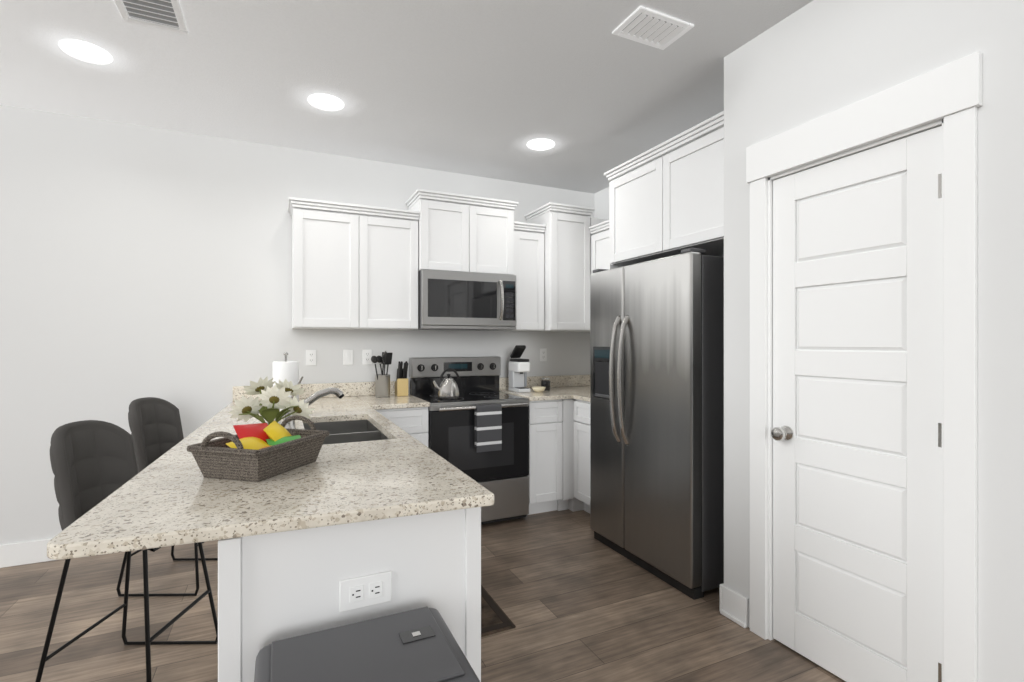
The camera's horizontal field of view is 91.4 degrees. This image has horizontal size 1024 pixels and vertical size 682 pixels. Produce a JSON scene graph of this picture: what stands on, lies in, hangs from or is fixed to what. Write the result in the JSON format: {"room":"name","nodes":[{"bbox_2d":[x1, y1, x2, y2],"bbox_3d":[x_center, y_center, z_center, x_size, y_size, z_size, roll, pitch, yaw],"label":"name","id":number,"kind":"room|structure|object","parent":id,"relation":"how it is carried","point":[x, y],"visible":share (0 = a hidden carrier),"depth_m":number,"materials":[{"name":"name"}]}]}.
{"room":"kitchen","nodes":[
{"label":"kitchen","id":0,"kind":"room"},
{"bbox_2d":[0,45,743,595],"bbox_3d":[-2.647,-0.035,1.949,8.850,2.730,2.430,0,0,-25],"label":"wall","id":1,"kind":"structure","parent":0,"point":[136,261],"depth_m":3.23,"materials":[{"name":"white paint"}]},
{"bbox_2d":[306,350,315,365],"bbox_3d":[-1.472,0.115,3.667,0.070,0.115,0.008,0,0,-25],"label":"outlet","id":2,"kind":"object","parent":1,"relation":"attached to","point":[310,354],"visible":1,"depth_m":3.66,"materials":[{"name":"white plastic"}]},
{"bbox_2d":[343,350,352,364],"bbox_3d":[-1.236,0.115,3.776,0.070,0.115,0.010,0,0,-25],"label":"light switch","id":3,"kind":"object","parent":1,"relation":"attached to","point":[347,354],"visible":1,"depth_m":3.77,"materials":[{"name":"white plastic"}]},
{"bbox_2d":[363,349,371,364],"bbox_3d":[-1.110,0.115,3.836,0.070,0.115,0.008,0,0,-25],"label":"outlet","id":4,"kind":"object","parent":1,"relation":"attached to","point":[367,354],"visible":1,"depth_m":3.83,"materials":[{"name":"white plastic"}]},
{"bbox_2d":[414,269,516,330],"bbox_3d":[-0.378,-0.311,3.921,0.754,0.427,0.466,0,0,-25],"label":"microwave","id":5,"kind":"object","parent":1,"relation":"attached to","point":[447,300],"visible":1,"depth_m":3.75,"materials":[{"name":"silver metal"}]},
{"bbox_2d":[288,111,723,331],"bbox_3d":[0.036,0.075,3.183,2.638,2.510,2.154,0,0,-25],"label":"upper cabinet","id":6,"kind":"object","parent":1,"relation":"attached to","point":[355,266],"visible":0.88,"depth_m":3.53,"materials":[{"name":"white wood"}]},
{"bbox_2d":[540,348,546,360],"bbox_3d":[0.281,0.115,4.484,0.070,0.115,0.008,0,0,-25],"label":"outlet","id":7,"kind":"object","parent":1,"relation":"attached to","point":[543,351],"visible":1,"depth_m":4.48,"materials":[{"name":"white plastic"}]},
{"bbox_2d":[0,0,812,193],"bbox_3d":[-1.237,-1.450,-1.073,8.850,0.100,9.100,0,0,-25],"label":"ceiling","id":8,"kind":"structure","parent":0,"point":[454,86],"depth_m":2.60,"materials":[{"name":"grey paint"}]},
{"bbox_2d":[59,39,112,63],"bbox_3d":[-2.050,-1.395,2.409,0.520,0.010,0.520,0,0,-25],"label":"recessed light","id":9,"kind":"object","parent":8,"relation":"in","point":[81,50],"visible":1,"depth_m":2.40,"materials":[{"name":"white"}]},
{"bbox_2d":[114,0,188,34],"bbox_3d":[-1.509,-1.392,2.077,0.240,0.015,0.310,0,0,-25],"label":"ceiling vent","id":10,"kind":"object","parent":8,"relation":"in","point":[167,15],"visible":1,"depth_m":2.12,"materials":[{"name":"white metal"}]},
{"bbox_2d":[308,94,343,110],"bbox_3d":[-1.083,-1.395,2.915,0.520,0.010,0.520,0,0,-25],"label":"recessed light","id":11,"kind":"object","parent":8,"relation":"in","point":[326,102],"visible":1,"depth_m":2.90,"materials":[{"name":"white"}]},
{"bbox_2d":[527,139,554,150],"bbox_3d":[0.204,-1.395,3.538,0.520,0.010,0.520,0,0,-25],"label":"recessed light","id":12,"kind":"object","parent":8,"relation":"in","point":[536,144],"visible":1,"depth_m":3.52,"materials":[{"name":"white"}]},
{"bbox_2d":[612,6,693,49],"bbox_3d":[0.627,-1.392,2.229,0.300,0.015,0.200,0,0,-25],"label":"ceiling vent","id":13,"kind":"object","parent":8,"relation":"in","point":[646,26],"visible":1,"depth_m":2.22,"materials":[{"name":"white"}]},
{"bbox_2d":[0,509,845,681],"bbox_3d":[-1.237,1.380,-1.073,8.850,0.100,9.100,0,0,-25],"label":"floor","id":14,"kind":"structure","parent":0,"point":[580,610],"depth_m":2.38,"materials":[{"name":"brown wood"}]},
{"bbox_2d":[35,420,217,681],"bbox_3d":[-1.516,0.822,1.983,0.470,1.012,0.445,0,0,-1],"label":"bar stool","id":15,"kind":"object","parent":14,"relation":"on","point":[90,460],"visible":0.62,"depth_m":1.98,"materials":[{"name":"grey fabric"}]},
{"bbox_2d":[116,397,217,596],"bbox_3d":[-1.878,0.822,2.830,0.470,1.012,0.445,0,0,-1],"label":"bar stool","id":16,"kind":"object","parent":14,"relation":"on","point":[155,425],"visible":0.6,"depth_m":2.82,"materials":[{"name":"grey fabric"}]},
{"bbox_2d":[254,606,479,681],"bbox_3d":[-0.319,1.000,1.075,0.424,0.660,0.353,0,0,-25],"label":"trash can","id":17,"kind":"object","parent":14,"relation":"on","point":[415,645],"visible":1,"depth_m":1.08,"materials":[{"name":"grey plastic"}]},
{"bbox_2d":[218,399,589,681],"bbox_3d":[0.059,0.888,2.918,2.821,0.884,2.654,0,0,-25],"label":"base cabinet","id":18,"kind":"object","parent":14,"relation":"on","point":[277,586],"visible":0.42,"depth_m":1.29,"materials":[{"name":"white wood"}]},
{"bbox_2d":[47,375,589,559],"bbox_3d":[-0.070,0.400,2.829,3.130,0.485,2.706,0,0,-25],"label":"countertop","id":19,"kind":"structure","parent":18,"relation":"on","point":[367,468],"depth_m":1.41,"materials":[{"name":"stone"}]},
{"bbox_2d":[187,415,328,481],"bbox_3d":[-0.801,0.334,1.612,0.264,0.150,0.344,0,0,15],"label":"basket","id":20,"kind":"object","parent":19,"relation":"on","point":[258,452],"visible":1,"depth_m":1.52,"materials":[{"name":"wicker"}]},
{"bbox_2d":[228,377,314,424],"bbox_3d":[-0.893,0.268,1.869,0.288,0.282,0.190,0,0,-25],"label":"flowers","id":21,"kind":"object","parent":19,"relation":"on","point":[273,400],"visible":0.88,"depth_m":1.84,"materials":[{"name":"white plant"}]},
{"bbox_2d":[273,352,298,417],"bbox_3d":[-1.245,0.232,2.752,0.150,0.355,0.150,0,0,-25],"label":"paper towel","id":22,"kind":"object","parent":19,"relation":"on","point":[282,370],"visible":0.46,"depth_m":2.70,"materials":[{"name":"white paper"}]},
{"bbox_2d":[284,376,343,428],"bbox_3d":[-0.936,0.283,2.369,0.275,0.252,0.074,0,0,-25],"label":"faucet","id":23,"kind":"object","parent":19,"relation":"on","point":[336,391],"depth_m":2.37,"materials":[{"name":"silver metal"}]},
{"bbox_2d":[303,419,388,444],"bbox_3d":[-0.813,0.542,2.412,0.385,0.200,0.840,0,0,-25],"label":"sink","id":24,"kind":"object","parent":19,"relation":"in","point":[340,430],"depth_m":2.73,"materials":[{"name":"silver metal"}]},
{"bbox_2d":[371,351,392,396],"bbox_3d":[-0.986,0.237,3.724,0.123,0.345,0.163,0,0,35],"label":"utensil crock","id":25,"kind":"object","parent":19,"relation":"on","point":[382,381],"visible":1,"depth_m":3.70,"materials":[{"name":"silver metal"}]},
{"bbox_2d":[395,361,407,395],"bbox_3d":[-0.835,0.277,3.809,0.089,0.264,0.130,0,0,-25],"label":"knife block","id":26,"kind":"object","parent":19,"relation":"on","point":[401,384],"visible":1,"depth_m":3.78,"materials":[{"name":"brown wood"}]},
{"bbox_2d":[508,345,530,392],"bbox_3d":[0.072,0.218,4.157,0.135,0.383,0.213,0,0,-25],"label":"coffee maker","id":27,"kind":"object","parent":19,"relation":"on","point":[518,368],"visible":1,"depth_m":4.14,"materials":[{"name":"grey plastic"}]},
{"bbox_2d":[532,386,545,391],"bbox_3d":[0.219,0.389,4.096,0.116,0.040,0.116,0,0,-25],"label":"bowl","id":28,"kind":"object","parent":19,"relation":"on","point":[538,388],"visible":1,"depth_m":4.06,"materials":[{"name":"beige ceramic"}]},
{"bbox_2d":[541,378,549,389],"bbox_3d":[0.286,0.357,4.260,0.080,0.104,0.080,0,0,-25],"label":"storage jar","id":29,"kind":"object","parent":19,"relation":"on","point":[545,382],"visible":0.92,"depth_m":4.23,"materials":[{"name":"black glass"}]},
{"bbox_2d":[339,571,391,611],"bbox_3d":[-0.368,0.630,1.263,0.129,0.078,0.008,0,0,-25],"label":"outlet","id":30,"kind":"object","parent":18,"relation":"attached to","point":[369,590],"visible":1,"depth_m":1.26,"materials":[{"name":"white plastic"}]},
{"bbox_2d":[409,356,528,524],"bbox_3d":[-0.325,0.727,3.809,0.760,1.207,0.680,0,0,-25],"label":"range","id":31,"kind":"object","parent":14,"relation":"on","point":[483,432],"visible":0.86,"depth_m":3.64,"materials":[{"name":"silver metal"}]},
{"bbox_2d":[433,368,459,399],"bbox_3d":[-0.475,0.305,3.690,0.176,0.224,0.161,0,0,14],"label":"kettle","id":32,"kind":"object","parent":31,"relation":"on","point":[448,389],"visible":1,"depth_m":3.64,"materials":[{"name":"silver metal"}]},
{"bbox_2d":[475,404,501,452],"bbox_3d":[-0.167,0.605,3.530,0.190,0.326,0.040,0,0,-25],"label":"towel","id":33,"kind":"object","parent":31,"relation":"hanging from","point":[488,418],"depth_m":3.51,"materials":[{"name":"grey fabric"}]},
{"bbox_2d":[481,585,515,636],"bbox_3d":[-0.356,1.323,2.592,0.455,0.012,0.800,0,0,-25],"label":"mat","id":34,"kind":"object","parent":14,"relation":"on","point":[494,619],"visible":0.21,"depth_m":2.39,"materials":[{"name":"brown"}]},
{"bbox_2d":[590,248,723,599],"bbox_3d":[1.036,0.421,3.120,0.844,1.817,0.920,0,0,-25],"label":"fridge","id":35,"kind":"object","parent":14,"relation":"on","point":[657,325],"visible":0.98,"depth_m":2.75,"materials":[{"name":"silver metal"}]},
{"bbox_2d":[744,0,1023,681],"bbox_3d":[2.566,-0.035,-0.640,0.140,2.730,6.670,0,0,-25],"label":"wall","id":36,"kind":"structure","parent":0,"point":[827,56],"depth_m":1.56,"materials":[{"name":"white paint"}]},
{"bbox_2d":[0,538,748,627],"bbox_3d":[-0.697,1.262,0.769,11.991,0.135,4.575,0,0,23],"label":"baseboard","id":37,"kind":"structure","parent":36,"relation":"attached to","point":[733,605],"depth_m":2.95,"materials":[{"name":"white paint"}]},
{"bbox_2d":[771,126,941,681],"bbox_3d":[1.282,0.300,1.933,0.108,2.040,0.640,0,0,-25],"label":"pantry door","id":38,"kind":"structure","parent":36,"relation":"in","point":[856,433],"depth_m":1.89,"materials":[{"name":"white paint"}]},
{"bbox_2d":[746,51,981,681],"bbox_3d":[1.328,0.215,1.960,0.146,2.230,0.848,0,0,-25],"label":"door frame","id":39,"kind":"structure","parent":36,"relation":"attached to","point":[951,92],"depth_m":1.65,"materials":[{"name":"white paint"}]}
]}

